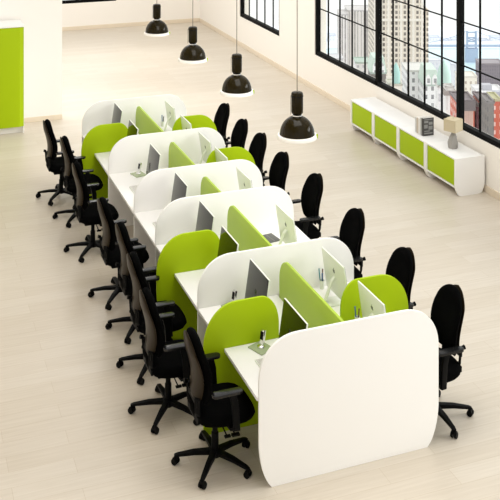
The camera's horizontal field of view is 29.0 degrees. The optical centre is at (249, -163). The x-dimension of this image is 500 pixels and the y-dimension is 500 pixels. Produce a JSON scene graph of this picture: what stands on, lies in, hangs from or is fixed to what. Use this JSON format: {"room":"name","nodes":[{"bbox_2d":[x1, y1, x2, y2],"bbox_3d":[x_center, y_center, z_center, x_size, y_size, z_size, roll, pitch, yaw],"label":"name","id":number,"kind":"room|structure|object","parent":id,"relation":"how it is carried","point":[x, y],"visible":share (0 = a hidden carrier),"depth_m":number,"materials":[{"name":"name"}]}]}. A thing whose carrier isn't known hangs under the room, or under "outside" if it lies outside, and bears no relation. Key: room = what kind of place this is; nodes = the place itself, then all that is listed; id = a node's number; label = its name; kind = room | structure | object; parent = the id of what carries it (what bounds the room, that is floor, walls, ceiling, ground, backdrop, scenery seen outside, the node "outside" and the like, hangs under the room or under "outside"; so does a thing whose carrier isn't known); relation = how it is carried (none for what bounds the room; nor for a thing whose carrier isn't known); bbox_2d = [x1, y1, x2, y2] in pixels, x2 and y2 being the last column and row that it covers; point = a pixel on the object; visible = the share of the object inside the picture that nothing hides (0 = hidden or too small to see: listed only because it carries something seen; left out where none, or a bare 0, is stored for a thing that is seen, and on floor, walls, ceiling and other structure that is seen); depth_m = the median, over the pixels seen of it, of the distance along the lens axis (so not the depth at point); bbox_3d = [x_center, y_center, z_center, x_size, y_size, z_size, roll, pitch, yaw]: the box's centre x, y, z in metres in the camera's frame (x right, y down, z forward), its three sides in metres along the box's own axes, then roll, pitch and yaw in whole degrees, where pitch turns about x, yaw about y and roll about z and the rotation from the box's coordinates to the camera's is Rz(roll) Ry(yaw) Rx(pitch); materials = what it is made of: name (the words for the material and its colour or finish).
{"room":"open-plan office","nodes":[
{"label":"open-plan office","id":0,"kind":"room"},
{"bbox_2d":[0,0,61,117],"bbox_3d":[-5.821,1.900,16.458,5.155,6.200,0.350,0,0,-20],"label":"wall","id":1,"kind":"structure","parent":0,"point":[41,19],"depth_m":17.06,"materials":[{"name":"white paint"}]},
{"bbox_2d":[62,0,199,26],"bbox_3d":[-8.392,1.900,23.845,14.880,6.200,0.250,0,0,-20],"label":"wall","id":2,"kind":"structure","parent":0,"point":[118,11],"depth_m":25.58,"materials":[{"name":"white paint"}]},
{"bbox_2d":[62,18,198,30],"bbox_3d":[-8.346,4.950,23.720,14.880,0.100,0.018,0,0,-20],"label":"baseboard","id":3,"kind":"structure","parent":2,"relation":"attached to","point":[190,19],"depth_m":25.55,"materials":[{"name":"beige wood"}]},
{"bbox_2d":[144,4,169,36],"bbox_3d":[-1.282,0.850,13.296,0.362,3.700,0.362,0,0,-20],"label":"pendant lamp","id":4,"kind":"object","parent":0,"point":[156,27],"visible":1,"depth_m":13.21,"materials":[{"name":"black metal"}]},
{"bbox_2d":[178,0,207,63],"bbox_3d":[-0.693,0.850,11.712,0.362,3.700,0.362,0,0,-20],"label":"pendant lamp","id":5,"kind":"object","parent":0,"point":[192,53],"visible":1,"depth_m":11.63,"materials":[{"name":"black metal"}]},
{"bbox_2d":[220,0,253,97],"bbox_3d":[-0.140,0.850,10.222,0.362,3.700,0.362,0,0,-20],"label":"pendant lamp","id":6,"kind":"object","parent":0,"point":[236,85],"visible":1,"depth_m":10.14,"materials":[{"name":"black metal"}]},
{"bbox_2d":[220,89,253,97],"bbox_3d":[-0.140,2.683,10.222,0.362,0.034,0.362,0,0,-20],"label":"diffuser","id":7,"kind":"object","parent":6,"relation":"attached to","point":[224,92],"depth_m":10.08,"materials":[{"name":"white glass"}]},
{"bbox_2d":[0,22,499,499],"bbox_3d":[-3.183,5.125,10.259,15.180,0.250,29.450,0,0,-20],"label":"floor","id":8,"kind":"structure","parent":0,"point":[68,431],"depth_m":10.49,"materials":[{"name":"beige wood"}]},
{"bbox_2d":[0,20,23,133],"bbox_3d":[-4.486,4.085,16.407,1.218,1.830,0.556,0,0,-20],"label":"wardrobe","id":9,"kind":"object","parent":8,"relation":"on","point":[11,31],"visible":1,"depth_m":16.30,"materials":[{"name":"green laminate"}]},
{"bbox_2d":[36,119,77,205],"bbox_3d":[-2.636,4.451,13.467,0.669,1.098,0.656,0,0,-20],"label":"office chair","id":10,"kind":"object","parent":8,"relation":"on","point":[54,164],"visible":0.8,"depth_m":13.29,"materials":[{"name":"black fabric"}]},
{"bbox_2d":[45,119,57,159],"bbox_3d":[-2.771,4.168,13.394,0.153,0.535,0.412,0,0,-20],"label":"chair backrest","id":11,"kind":"object","parent":10,"relation":"on","point":[52,147],"depth_m":13.26,"materials":[{"name":"black fabric"}]},
{"bbox_2d":[52,136,102,227],"bbox_3d":[-2.252,4.451,12.724,0.669,1.098,0.656,0,0,-20],"label":"office chair","id":12,"kind":"object","parent":8,"relation":"on","point":[69,183],"visible":0.67,"depth_m":12.54,"materials":[{"name":"black fabric"}]},
{"bbox_2d":[62,136,74,179],"bbox_3d":[-2.386,4.168,12.651,0.153,0.535,0.412,0,0,-20],"label":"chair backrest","id":13,"kind":"object","parent":12,"relation":"on","point":[68,155],"depth_m":12.52,"materials":[{"name":"black fabric"}]},
{"bbox_2d":[64,162,118,262],"bbox_3d":[-1.909,4.451,11.705,0.669,1.098,0.656,0,0,-20],"label":"office chair","id":14,"kind":"object","parent":8,"relation":"on","point":[86,210],"visible":0.91,"depth_m":11.54,"materials":[{"name":"black fabric"}]},
{"bbox_2d":[74,162,88,209],"bbox_3d":[-2.043,4.168,11.632,0.153,0.535,0.412,0,0,-20],"label":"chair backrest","id":15,"kind":"object","parent":14,"relation":"on","point":[81,202],"depth_m":11.50,"materials":[{"name":"black fabric"}]},
{"bbox_2d":[81,123,127,199],"bbox_3d":[-1.974,4.461,13.238,0.680,1.078,0.024,0,0,-21],"label":"panel","id":16,"kind":"object","parent":8,"relation":"on","point":[102,138],"visible":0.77,"depth_m":13.20,"materials":[{"name":"green laminate"}]},
{"bbox_2d":[88,197,148,309],"bbox_3d":[-1.424,4.451,10.562,0.669,1.098,0.656,0,0,-20],"label":"office chair","id":17,"kind":"object","parent":8,"relation":"on","point":[109,246],"visible":0.73,"depth_m":10.38,"materials":[{"name":"black fabric"}]},
{"bbox_2d":[99,197,116,250],"bbox_3d":[-1.558,4.168,10.489,0.153,0.535,0.412,0,0,-20],"label":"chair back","id":18,"kind":"object","parent":17,"relation":"on","point":[107,241],"depth_m":10.36,"materials":[{"name":"black fabric"}]},
{"bbox_2d":[105,222,156,343],"bbox_3d":[-1.131,4.451,9.876,0.669,1.098,0.656,0,0,-20],"label":"office chair","id":19,"kind":"object","parent":8,"relation":"on","point":[125,245],"visible":0.49,"depth_m":9.70,"materials":[{"name":"black fabric"}]},
{"bbox_2d":[117,222,134,279],"bbox_3d":[-1.266,4.168,9.803,0.153,0.535,0.412,0,0,-20],"label":"chair back","id":20,"kind":"object","parent":19,"relation":"on","point":[125,245],"depth_m":9.69,"materials":[{"name":"black fabric"}]},
{"bbox_2d":[82,94,186,142],"bbox_3d":[-1.698,4.422,14.304,1.588,1.156,0.026,0,0,-21],"label":"screen","id":21,"kind":"object","parent":8,"relation":"on","point":[101,112],"visible":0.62,"depth_m":14.27,"materials":[{"name":"white laminate"}]},
{"bbox_2d":[108,167,167,213],"bbox_3d":[-1.210,4.650,11.869,0.781,0.700,1.335,0,0,-21],"label":"desk","id":22,"kind":"object","parent":8,"relation":"on","point":[122,181],"visible":0.25,"depth_m":12.02,"materials":[{"name":"white laminate"}]},
{"bbox_2d":[146,144,160,173],"bbox_3d":[-1.178,4.090,12.042,0.183,0.420,0.470,0,0,-21],"label":"monitor","id":23,"kind":"object","parent":22,"relation":"on","point":[154,157],"visible":0.51,"depth_m":12.05,"materials":[{"name":"white plastic"}]},
{"bbox_2d":[134,209,162,245],"bbox_3d":[-0.802,4.650,10.791,0.781,0.700,0.916,0,0,-21],"label":"desk","id":24,"kind":"object","parent":8,"relation":"on","point":[146,219],"visible":0.23,"depth_m":10.86,"materials":[{"name":"white laminate"}]},
{"bbox_2d":[171,173,187,201],"bbox_3d":[-0.779,4.090,10.985,0.183,0.420,0.470,0,0,-21],"label":"monitor","id":25,"kind":"object","parent":24,"relation":"on","point":[180,188],"visible":0.45,"depth_m":11.01,"materials":[{"name":"white"}]},
{"bbox_2d":[136,106,163,133],"bbox_3d":[-1.381,4.456,13.467,0.028,1.088,1.666,0,0,-21],"label":"divider","id":26,"kind":"object","parent":8,"relation":"on","point":[145,123],"visible":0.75,"depth_m":13.75,"materials":[{"name":"green"}]},
{"bbox_2d":[116,251,186,384],"bbox_3d":[-0.923,4.451,9.164,0.669,1.098,0.656,0,0,-20],"label":"office chair","id":27,"kind":"object","parent":8,"relation":"on","point":[139,281],"visible":0.62,"depth_m":9.00,"materials":[{"name":"black fabric"}]},
{"bbox_2d":[129,251,148,313],"bbox_3d":[-1.058,4.168,9.091,0.153,0.535,0.412,0,0,-20],"label":"chair back","id":28,"kind":"object","parent":27,"relation":"on","point":[139,281],"depth_m":8.98,"materials":[{"name":"black fabric"}]},
{"bbox_2d":[128,287,196,434],"bbox_3d":[-0.721,4.451,8.435,0.669,1.098,0.656,0,0,-20],"label":"office chair","id":29,"kind":"object","parent":8,"relation":"on","point":[164,357],"visible":0.9,"depth_m":8.27,"materials":[{"name":"black fabric"}]},
{"bbox_2d":[142,287,164,356],"bbox_3d":[-0.855,4.168,8.362,0.153,0.535,0.412,0,0,-20],"label":"chair back","id":30,"kind":"object","parent":29,"relation":"on","point":[153,343],"depth_m":8.23,"materials":[{"name":"black fabric"}]},
{"bbox_2d":[108,127,224,225],"bbox_3d":[-1.072,4.422,12.649,1.588,1.156,0.025,0,0,-21],"label":"screen","id":31,"kind":"object","parent":8,"relation":"on","point":[126,154],"visible":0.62,"depth_m":12.52,"materials":[{"name":"white laminate"}]},
{"bbox_2d":[169,142,194,167],"bbox_3d":[-0.828,4.456,12.002,0.027,1.088,1.258,0,0,-21],"label":"divider","id":32,"kind":"object","parent":8,"relation":"on","point":[177,157],"visible":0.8,"depth_m":12.20,"materials":[{"name":"green fabric"}]},
{"bbox_2d":[156,230,219,339],"bbox_3d":[-0.600,4.461,9.604,0.680,1.078,0.024,0,0,-21],"label":"panel","id":33,"kind":"object","parent":8,"relation":"on","point":[189,251],"visible":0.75,"depth_m":9.57,"materials":[{"name":"green laminate"}]},
{"bbox_2d":[175,269,203,309],"bbox_3d":[-0.250,4.650,9.329,0.781,0.700,0.736,0,0,-21],"label":"desk","id":34,"kind":"object","parent":8,"relation":"on","point":[189,281],"visible":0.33,"depth_m":9.35,"materials":[{"name":"white laminate"}]},
{"bbox_2d":[217,226,238,256],"bbox_3d":[-0.195,4.090,9.442,0.183,0.420,0.470,0,0,-21],"label":"monitor","id":35,"kind":"object","parent":34,"relation":"on","point":[227,243],"visible":0.34,"depth_m":9.48,"materials":[{"name":"white"}]},
{"bbox_2d":[172,115,216,130],"bbox_3d":[-0.779,4.461,13.668,0.680,1.078,0.024,0,0,-21],"label":"panel","id":36,"kind":"object","parent":8,"relation":"on","point":[197,121],"visible":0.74,"depth_m":13.67,"materials":[{"name":"green fabric"}]},
{"bbox_2d":[156,236,238,253],"bbox_3d":[-0.510,4.650,10.018,0.781,0.700,0.683,0,0,-21],"label":"desk","id":37,"kind":"object","parent":8,"relation":"on","point":[159,248],"visible":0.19,"depth_m":10.14,"materials":[{"name":"white laminate"}]},
{"bbox_2d":[195,201,214,230],"bbox_3d":[-0.450,4.090,10.115,0.183,0.420,0.470,0,0,-21],"label":"monitor","id":38,"kind":"object","parent":37,"relation":"on","point":[205,218],"visible":0.56,"depth_m":10.13,"materials":[{"name":"white plastic"}]},
{"bbox_2d":[134,159,262,267],"bbox_3d":[-0.591,4.422,11.375,1.588,1.156,0.025,0,0,-21],"label":"screen","id":39,"kind":"object","parent":8,"relation":"on","point":[154,190],"visible":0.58,"depth_m":11.27,"materials":[{"name":"white laminate"}]},
{"bbox_2d":[200,176,220,194],"bbox_3d":[-0.420,4.456,10.924,0.027,1.088,0.839,0,0,-21],"label":"divider","id":40,"kind":"object","parent":8,"relation":"on","point":[207,186],"visible":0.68,"depth_m":11.06,"materials":[{"name":"green"}]},
{"bbox_2d":[171,327,254,489],"bbox_3d":[-0.288,4.451,7.750,0.669,1.098,0.656,0,0,-20],"label":"office chair","id":41,"kind":"object","parent":8,"relation":"on","point":[213,405],"visible":1,"depth_m":7.59,"materials":[{"name":"black fabric"}]},
{"bbox_2d":[186,327,212,403],"bbox_3d":[-0.422,4.168,7.677,0.153,0.535,0.412,0,0,-20],"label":"chair backrest","id":42,"kind":"object","parent":41,"relation":"on","point":[199,386],"depth_m":7.55,"materials":[{"name":"black fabric"}]},
{"bbox_2d":[214,103,229,147],"bbox_3d":[-0.541,4.451,14.114,0.669,1.098,0.656,0,0,-20],"label":"office chair","id":43,"kind":"object","parent":8,"relation":"on","point":[221,118],"visible":0.3,"depth_m":14.10,"materials":[{"name":"black fabric"}]},
{"bbox_2d":[155,186,293,265],"bbox_3d":[-0.257,4.422,10.492,1.588,1.156,0.025,0,0,-21],"label":"screen","id":44,"kind":"object","parent":8,"relation":"on","point":[258,204],"visible":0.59,"depth_m":10.47,"materials":[{"name":"white laminate"}]},
{"bbox_2d":[206,147,254,163],"bbox_3d":[-0.241,4.461,12.246,0.680,1.078,0.025,0,0,-21],"label":"panel","id":45,"kind":"object","parent":8,"relation":"on","point":[232,153],"visible":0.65,"depth_m":12.24,"materials":[{"name":"green fabric"}]},
{"bbox_2d":[225,119,247,147],"bbox_3d":[-0.272,4.451,13.318,0.669,1.098,0.656,0,0,-20],"label":"office chair","id":46,"kind":"object","parent":8,"relation":"on","point":[240,130],"visible":0.23,"depth_m":13.35,"materials":[{"name":"black fabric"}]},
{"bbox_2d":[231,119,245,147],"bbox_3d":[-0.137,4.168,13.391,0.153,0.535,0.412,0,0,-20],"label":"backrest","id":47,"kind":"object","parent":46,"relation":"on","point":[238,136],"depth_m":13.35,"materials":[{"name":"black fabric"}]},
{"bbox_2d":[198,295,282,330],"bbox_3d":[0.014,4.650,8.629,0.781,0.700,0.705,0,0,-21],"label":"desk","id":48,"kind":"object","parent":8,"relation":"on","point":[207,313],"visible":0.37,"depth_m":8.79,"materials":[{"name":"white laminate"}]},
{"bbox_2d":[245,259,269,297],"bbox_3d":[0.089,4.090,8.689,0.183,0.420,0.470,0,0,-21],"label":"monitor","id":49,"kind":"object","parent":48,"relation":"on","point":[258,283],"visible":0.5,"depth_m":8.71,"materials":[{"name":"white"}]},
{"bbox_2d":[203,296,278,434],"bbox_3d":[-0.072,4.461,8.205,0.680,1.078,0.024,0,0,-21],"label":"panel","id":50,"kind":"object","parent":8,"relation":"on","point":[237,322],"visible":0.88,"depth_m":8.18,"materials":[{"name":"green laminate"}]},
{"bbox_2d":[227,205,271,250],"bbox_3d":[0.006,4.456,9.794,0.027,1.088,1.369,0,0,-21],"label":"divider","id":51,"kind":"object","parent":8,"relation":"on","point":[239,227],"visible":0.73,"depth_m":9.95,"materials":[{"name":"green"}]},
{"bbox_2d":[224,338,278,400],"bbox_3d":[0.283,4.650,7.917,0.781,0.700,0.763,0,0,-21],"label":"desk","id":52,"kind":"object","parent":8,"relation":"on","point":[242,358],"visible":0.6,"depth_m":7.92,"materials":[{"name":"white laminate"}]},
{"bbox_2d":[248,329,270,355],"bbox_3d":[0.094,4.223,8.134,0.150,0.154,0.170,0,0,-43],"label":"cordless phone","id":53,"kind":"object","parent":52,"relation":"on","point":[260,347],"visible":0.93,"depth_m":8.13,"materials":[{"name":"green plastic"}]},
{"bbox_2d":[279,298,307,337],"bbox_3d":[0.376,4.090,7.931,0.183,0.420,0.470,0,0,-21],"label":"monitor","id":54,"kind":"object","parent":52,"relation":"on","point":[291,320],"visible":0.39,"depth_m":7.99,"materials":[{"name":"white"}]},
{"bbox_2d":[248,132,266,185],"bbox_3d":[-0.025,4.451,12.684,0.669,1.098,0.656,0,0,-20],"label":"office chair","id":55,"kind":"object","parent":8,"relation":"on","point":[257,149],"visible":0.29,"depth_m":12.66,"materials":[{"name":"black fabric"}]},
{"bbox_2d":[248,132,264,168],"bbox_3d":[0.109,4.168,12.757,0.153,0.535,0.412,0,0,-20],"label":"chair backrest","id":56,"kind":"object","parent":55,"relation":"on","point":[257,146],"depth_m":12.68,"materials":[{"name":"black fabric"}]},
{"bbox_2d":[197,237,353,345],"bbox_3d":[0.263,4.422,9.115,1.588,1.156,0.025,0,0,-21],"label":"screen","id":57,"kind":"object","parent":8,"relation":"on","point":[227,272],"visible":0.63,"depth_m":9.06,"materials":[{"name":"white plastic"}]},
{"bbox_2d":[262,151,289,194],"bbox_3d":[0.237,4.451,11.907,0.669,1.098,0.656,0,0,-20],"label":"office chair","id":58,"kind":"object","parent":8,"relation":"on","point":[279,167],"visible":0.28,"depth_m":11.94,"materials":[{"name":"black fabric"}]},
{"bbox_2d":[269,151,286,188],"bbox_3d":[0.371,4.168,11.980,0.153,0.535,0.412,0,0,-20],"label":"chair backrest","id":59,"kind":"object","parent":58,"relation":"on","point":[278,168],"depth_m":11.94,"materials":[{"name":"black fabric"}]},
{"bbox_2d":[258,225,309,245],"bbox_3d":[0.381,4.650,9.947,0.781,0.700,1.446,0,0,-21],"label":"desk","id":60,"kind":"object","parent":8,"relation":"on","point":[301,236],"visible":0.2,"depth_m":10.50,"materials":[{"name":"white laminate"}]},
{"bbox_2d":[276,204,296,244],"bbox_3d":[0.361,4.090,10.026,0.183,0.420,0.470,0,0,-21],"label":"monitor","id":61,"kind":"object","parent":60,"relation":"on","point":[287,229],"visible":0.62,"depth_m":10.02,"materials":[{"name":"white"}]},
{"bbox_2d":[292,173,323,239],"bbox_3d":[0.599,4.451,11.134,0.669,1.098,0.656,0,0,-20],"label":"office chair","id":62,"kind":"object","parent":8,"relation":"on","point":[312,191],"visible":0.52,"depth_m":11.12,"materials":[{"name":"black fabric"}]},
{"bbox_2d":[301,173,320,224],"bbox_3d":[0.733,4.168,11.207,0.153,0.535,0.412,0,0,-20],"label":"backrest","id":63,"kind":"object","parent":62,"relation":"on","point":[311,191],"depth_m":11.16,"materials":[{"name":"black fabric"}]},
{"bbox_2d":[279,262,343,327],"bbox_3d":[0.536,4.456,8.393,0.028,1.088,1.418,0,0,-21],"label":"divider","id":64,"kind":"object","parent":8,"relation":"on","point":[308,303],"visible":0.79,"depth_m":8.50,"materials":[{"name":"green plastic"}]},
{"bbox_2d":[313,281,350,315],"bbox_3d":[0.771,4.650,8.915,0.781,0.700,0.705,0,0,-21],"label":"desk","id":65,"kind":"object","parent":8,"relation":"on","point":[318,290],"visible":0.14,"depth_m":9.12,"materials":[{"name":"white laminate"}]},
{"bbox_2d":[321,247,346,306],"bbox_3d":[0.767,4.090,8.950,0.183,0.420,0.470,0,0,-21],"label":"monitor","id":66,"kind":"object","parent":65,"relation":"on","point":[335,274],"visible":0.77,"depth_m":8.94,"materials":[{"name":"white plastic"}]},
{"bbox_2d":[330,208,365,278],"bbox_3d":[0.951,4.451,10.071,0.669,1.098,0.656,0,0,-20],"label":"office chair","id":67,"kind":"object","parent":8,"relation":"on","point":[352,228],"visible":0.35,"depth_m":10.06,"materials":[{"name":"black fabric"}]},
{"bbox_2d":[339,208,362,265],"bbox_3d":[1.086,4.168,10.144,0.153,0.535,0.412,0,0,-20],"label":"cushion","id":68,"kind":"object","parent":67,"relation":"on","point":[351,228],"depth_m":10.08,"materials":[{"name":"black fabric"}]},
{"bbox_2d":[258,309,438,486],"bbox_3d":[0.809,4.422,7.694,1.588,1.156,0.026,0,0,-21],"label":"screen","id":69,"kind":"object","parent":8,"relation":"on","point":[341,395],"visible":1,"depth_m":7.67,"materials":[{"name":"white laminate"}]},
{"bbox_2d":[350,97,396,142],"bbox_3d":[2.082,4.735,16.221,0.475,0.530,0.815,0,0,-20],"label":"base cabinet","id":70,"kind":"object","parent":8,"relation":"on","point":[361,109],"visible":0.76,"depth_m":16.19,"materials":[{"name":"white laminate"}]},
{"bbox_2d":[352,123,371,135],"bbox_3d":[2.080,4.874,16.220,0.459,0.022,0.743,0,0,-20],"label":"shelf","id":71,"kind":"object","parent":70,"relation":"attached to","point":[357,125],"depth_m":16.12,"materials":[{"name":"white laminate"}]},
{"bbox_2d":[340,274,407,320],"bbox_3d":[1.116,4.461,8.654,0.680,1.078,0.024,0,0,-21],"label":"panel","id":72,"kind":"object","parent":8,"relation":"on","point":[386,288],"visible":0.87,"depth_m":8.65,"materials":[{"name":"green laminate"}]},
{"bbox_2d":[373,109,414,157],"bbox_3d":[2.369,4.735,15.450,0.475,0.530,0.815,0,0,-20],"label":"base cabinet","id":73,"kind":"object","parent":8,"relation":"on","point":[385,123],"visible":0.69,"depth_m":15.41,"materials":[{"name":"white laminate"}]},
{"bbox_2d":[374,137,396,151],"bbox_3d":[2.367,4.874,15.450,0.459,0.022,0.743,0,0,-20],"label":"shelf","id":74,"kind":"object","parent":73,"relation":"attached to","point":[380,139],"depth_m":15.34,"materials":[{"name":"white laminate"}]},
{"bbox_2d":[386,247,415,308],"bbox_3d":[1.307,4.451,9.099,0.669,1.098,0.656,0,0,-20],"label":"office chair","id":75,"kind":"object","parent":8,"relation":"on","point":[401,264],"visible":0.24,"depth_m":9.11,"materials":[{"name":"black fabric"}]},
{"bbox_2d":[398,124,448,175],"bbox_3d":[2.655,4.735,14.680,0.475,0.530,0.815,0,0,-20],"label":"base cabinet","id":76,"kind":"object","parent":8,"relation":"on","point":[411,145],"visible":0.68,"depth_m":14.58,"materials":[{"name":"white laminate"}]},
{"bbox_2d":[399,152,423,168],"bbox_3d":[2.653,4.874,14.679,0.459,0.022,0.743,0,0,-20],"label":"shelf","id":77,"kind":"object","parent":76,"relation":"attached to","point":[401,154],"depth_m":14.60,"materials":[{"name":"white laminate"}]},
{"bbox_2d":[421,117,433,135],"bbox_3d":[2.672,4.337,14.533,0.185,0.265,0.045,0,0,-20],"label":"book","id":78,"kind":"object","parent":76,"relation":"on","point":[427,123],"visible":1,"depth_m":14.51,"materials":[{"name":"grey paper"}]},
{"bbox_2d":[429,284,473,438],"bbox_3d":[1.599,4.451,8.327,0.669,1.098,0.656,0,0,-20],"label":"office chair","id":79,"kind":"object","parent":8,"relation":"on","point":[448,306],"visible":0.58,"depth_m":8.29,"materials":[{"name":"black fabric"}]},
{"bbox_2d":[431,284,461,355],"bbox_3d":[1.734,4.168,8.400,0.153,0.535,0.412,0,0,-20],"label":"cushion","id":80,"kind":"object","parent":79,"relation":"on","point":[446,310],"depth_m":8.36,"materials":[{"name":"black fabric"}]},
{"bbox_2d":[425,139,484,195],"bbox_3d":[2.941,4.735,13.909,0.475,0.530,0.815,0,0,-20],"label":"base cabinet","id":81,"kind":"object","parent":8,"relation":"on","point":[462,168],"visible":0.95,"depth_m":13.60,"materials":[{"name":"white laminate"}]},
{"bbox_2d":[427,169,454,187],"bbox_3d":[2.939,4.874,13.909,0.459,0.022,0.743,0,0,-20],"label":"shelf","id":82,"kind":"object","parent":81,"relation":"attached to","point":[429,171],"depth_m":13.81,"materials":[{"name":"white laminate"}]},
{"bbox_2d":[444,113,462,148],"bbox_3d":[2.935,4.220,13.951,0.196,0.500,0.196,0,0,45],"label":"table lamp","id":83,"kind":"object","parent":81,"relation":"on","point":[452,124],"visible":1,"depth_m":13.89,"materials":[{"name":"beige fabric"}]},
{"bbox_3d":[-0.575,4.650,12.478,0.781,0.700,0.643,0,0,-21],"label":"desk","id":84,"kind":"object","parent":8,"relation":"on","visible":0},
{"bbox_2d":[199,132,211,163],"bbox_3d":[-0.590,4.090,12.542,0.183,0.420,0.470,0,0,-21],"label":"monitor","id":85,"kind":"object","parent":84,"relation":"on","point":[206,149],"visible":0.52,"depth_m":12.55,"materials":[{"name":"white plastic"}]},
{"bbox_3d":[1.040,4.650,8.203,0.781,0.700,0.763,0,0,-21],"label":"desk","id":86,"kind":"object","parent":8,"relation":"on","visible":0},
{"bbox_2d":[358,281,385,317],"bbox_3d":[1.033,4.090,8.249,0.183,0.420,0.470,0,0,-21],"label":"monitor","id":87,"kind":"object","parent":86,"relation":"on","point":[371,305],"visible":0.44,"depth_m":8.29,"materials":[{"name":"white plastic"}]},
{"bbox_2d":[277,0,317,143],"bbox_3d":[0.425,0.850,8.703,0.362,3.700,0.362,0,0,-20],"label":"pendant lamp","id":88,"kind":"object","parent":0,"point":[296,129],"visible":1,"depth_m":8.63,"materials":[{"name":"black metal"}]},
{"bbox_2d":[277,132,316,143],"bbox_3d":[0.425,2.683,8.703,0.362,0.034,0.362,0,0,-20],"label":"diffuser","id":89,"kind":"object","parent":88,"relation":"attached to","point":[287,138],"depth_m":8.56,"materials":[{"name":"white glass"}]},
{"bbox_2d":[200,0,499,192],"bbox_3d":[3.158,1.900,14.482,0.250,6.200,25.950,0,0,-20],"label":"wall","id":90,"kind":"structure","parent":0,"point":[331,78],"depth_m":19.45,"materials":[{"name":"white paint"}]},
{"bbox_2d":[240,0,278,35],"bbox_3d":[0.249,2.500,22.122,0.090,3.600,2.540,0,0,-20],"label":"window","id":91,"kind":"structure","parent":90,"relation":"in","point":[256,21],"depth_m":22.32,"materials":[{"name":"black metal"}]},
{"bbox_2d":[199,18,499,200],"bbox_3d":[3.088,4.950,14.287,0.018,0.100,25.632,0,0,-20],"label":"baseboard","id":92,"kind":"structure","parent":90,"relation":"attached to","point":[487,189],"depth_m":20.08,"materials":[{"name":"beige"}]},
{"bbox_2d":[315,0,499,148],"bbox_3d":[4.025,2.500,11.961,0.090,3.600,15.420,0,0,-20],"label":"window","id":93,"kind":"structure","parent":90,"relation":"in","point":[377,80],"depth_m":15.68,"materials":[{"name":"black metal"}]},
{"label":"outside","id":94,"kind":"structure","parent":0,"visible":0},
{"bbox_2d":[326,49,499,73],"bbox_3d":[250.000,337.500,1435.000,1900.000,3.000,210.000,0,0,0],"label":"river","id":95,"kind":"structure","parent":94,"point":[450,54],"depth_m":1499.22,"materials":[{"name":"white liquid"}]},
{"bbox_2d":[428,31,499,61],"bbox_3d":[342.479,313.172,1450.000,200.000,47.656,8.000,0,0,0],"label":"suspension bridge","id":96,"kind":"structure","parent":95,"relation":"on","point":[471,54],"depth_m":1447.08,"materials":[{"name":"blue metal"}]},
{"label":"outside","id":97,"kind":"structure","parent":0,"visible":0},
{"bbox_3d":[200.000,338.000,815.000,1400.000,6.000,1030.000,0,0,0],"label":"ground","id":98,"kind":"structure","parent":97,"visible":0},
{"bbox_2d":[337,9,347,63],"bbox_3d":[95.594,257.231,998.000,9.467,155.538,26.800,0,0,0],"label":"building","id":99,"kind":"structure","parent":98,"relation":"on","point":[344,23],"depth_m":984.90,"materials":[{"name":"grey concrete"}]},
{"bbox_2d":[344,5,367,66],"bbox_3d":[113.354,256.527,1014.750,25.645,156.946,31.300,0,0,0],"label":"building","id":100,"kind":"structure","parent":98,"relation":"on","point":[358,10],"depth_m":999.92,"materials":[{"name":"grey concrete"}]},
{"bbox_2d":[367,52,386,82],"bbox_3d":[79.814,235.671,606.550,10.517,198.658,15.900,0,0,0],"label":"building","id":101,"kind":"structure","parent":98,"relation":"on","point":[371,62],"depth_m":600.00,"materials":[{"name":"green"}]},
{"bbox_2d":[368,0,423,81],"bbox_3d":[107.609,200.833,716.550,36.507,268.333,35.700,0,0,0],"label":"building","id":102,"kind":"structure","parent":98,"relation":"on","point":[416,19],"depth_m":699.93,"materials":[{"name":"beige concrete"}]},
{"bbox_2d":[401,62,423,99],"bbox_3d":[108.147,241.951,631.000,15.562,186.097,22.800,0,0,0],"label":"building","id":103,"kind":"structure","parent":98,"relation":"on","point":[414,67],"depth_m":619.96,"materials":[{"name":"white concrete"}]},
{"bbox_2d":[418,63,436,107],"bbox_3d":[112.578,239.397,608.550,10.206,191.205,19.900,0,0,0],"label":"building","id":104,"kind":"structure","parent":98,"relation":"on","point":[431,72],"depth_m":600.00,"materials":[{"name":"grey"}]},
{"bbox_2d":[435,60,450,111],"bbox_3d":[113.333,231.884,564.100,8.916,206.232,9.000,0,0,0],"label":"building","id":105,"kind":"structure","parent":98,"relation":"on","point":[446,70],"depth_m":561.04,"materials":[{"name":"concrete"}]},
{"bbox_2d":[449,91,475,126],"bbox_3d":[104.972,231.237,477.600,9.314,207.526,17.600,0,0,0],"label":"building","id":106,"kind":"structure","parent":98,"relation":"on","point":[469,101],"depth_m":469.57,"materials":[{"name":"red brick"}]},
{"bbox_2d":[455,71,477,93],"bbox_3d":[171.708,261.123,768.000,14.568,147.754,16.800,0,0,0],"label":"building","id":107,"kind":"structure","parent":98,"relation":"on","point":[470,77],"depth_m":759.96,"materials":[{"name":"white"}]},
{"bbox_2d":[475,59,499,85],"bbox_3d":[255.000,286.289,1030.000,25.086,97.422,20.800,0,0,0],"label":"building","id":108,"kind":"structure","parent":98,"relation":"on","point":[491,67],"depth_m":1019.89,"materials":[{"name":"grey"}]},
{"bbox_2d":[481,93,494,136],"bbox_3d":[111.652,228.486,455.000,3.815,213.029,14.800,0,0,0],"label":"building","id":109,"kind":"structure","parent":98,"relation":"on","point":[487,102],"depth_m":449.93,"materials":[{"name":"grey concrete"}]},
{"bbox_2d":[486,92,499,139],"bbox_3d":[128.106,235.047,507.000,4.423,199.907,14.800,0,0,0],"label":"building","id":110,"kind":"structure","parent":98,"relation":"on","point":[496,98],"depth_m":499.98,"materials":[{"name":"red brick"}]},
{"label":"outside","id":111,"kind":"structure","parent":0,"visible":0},
{"bbox_2d":[271,26,499,48],"bbox_3d":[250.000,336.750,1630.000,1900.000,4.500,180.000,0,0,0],"label":"shore","id":112,"kind":"structure","parent":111,"point":[448,31],"depth_m":1644.57,"materials":[{"name":"white"}]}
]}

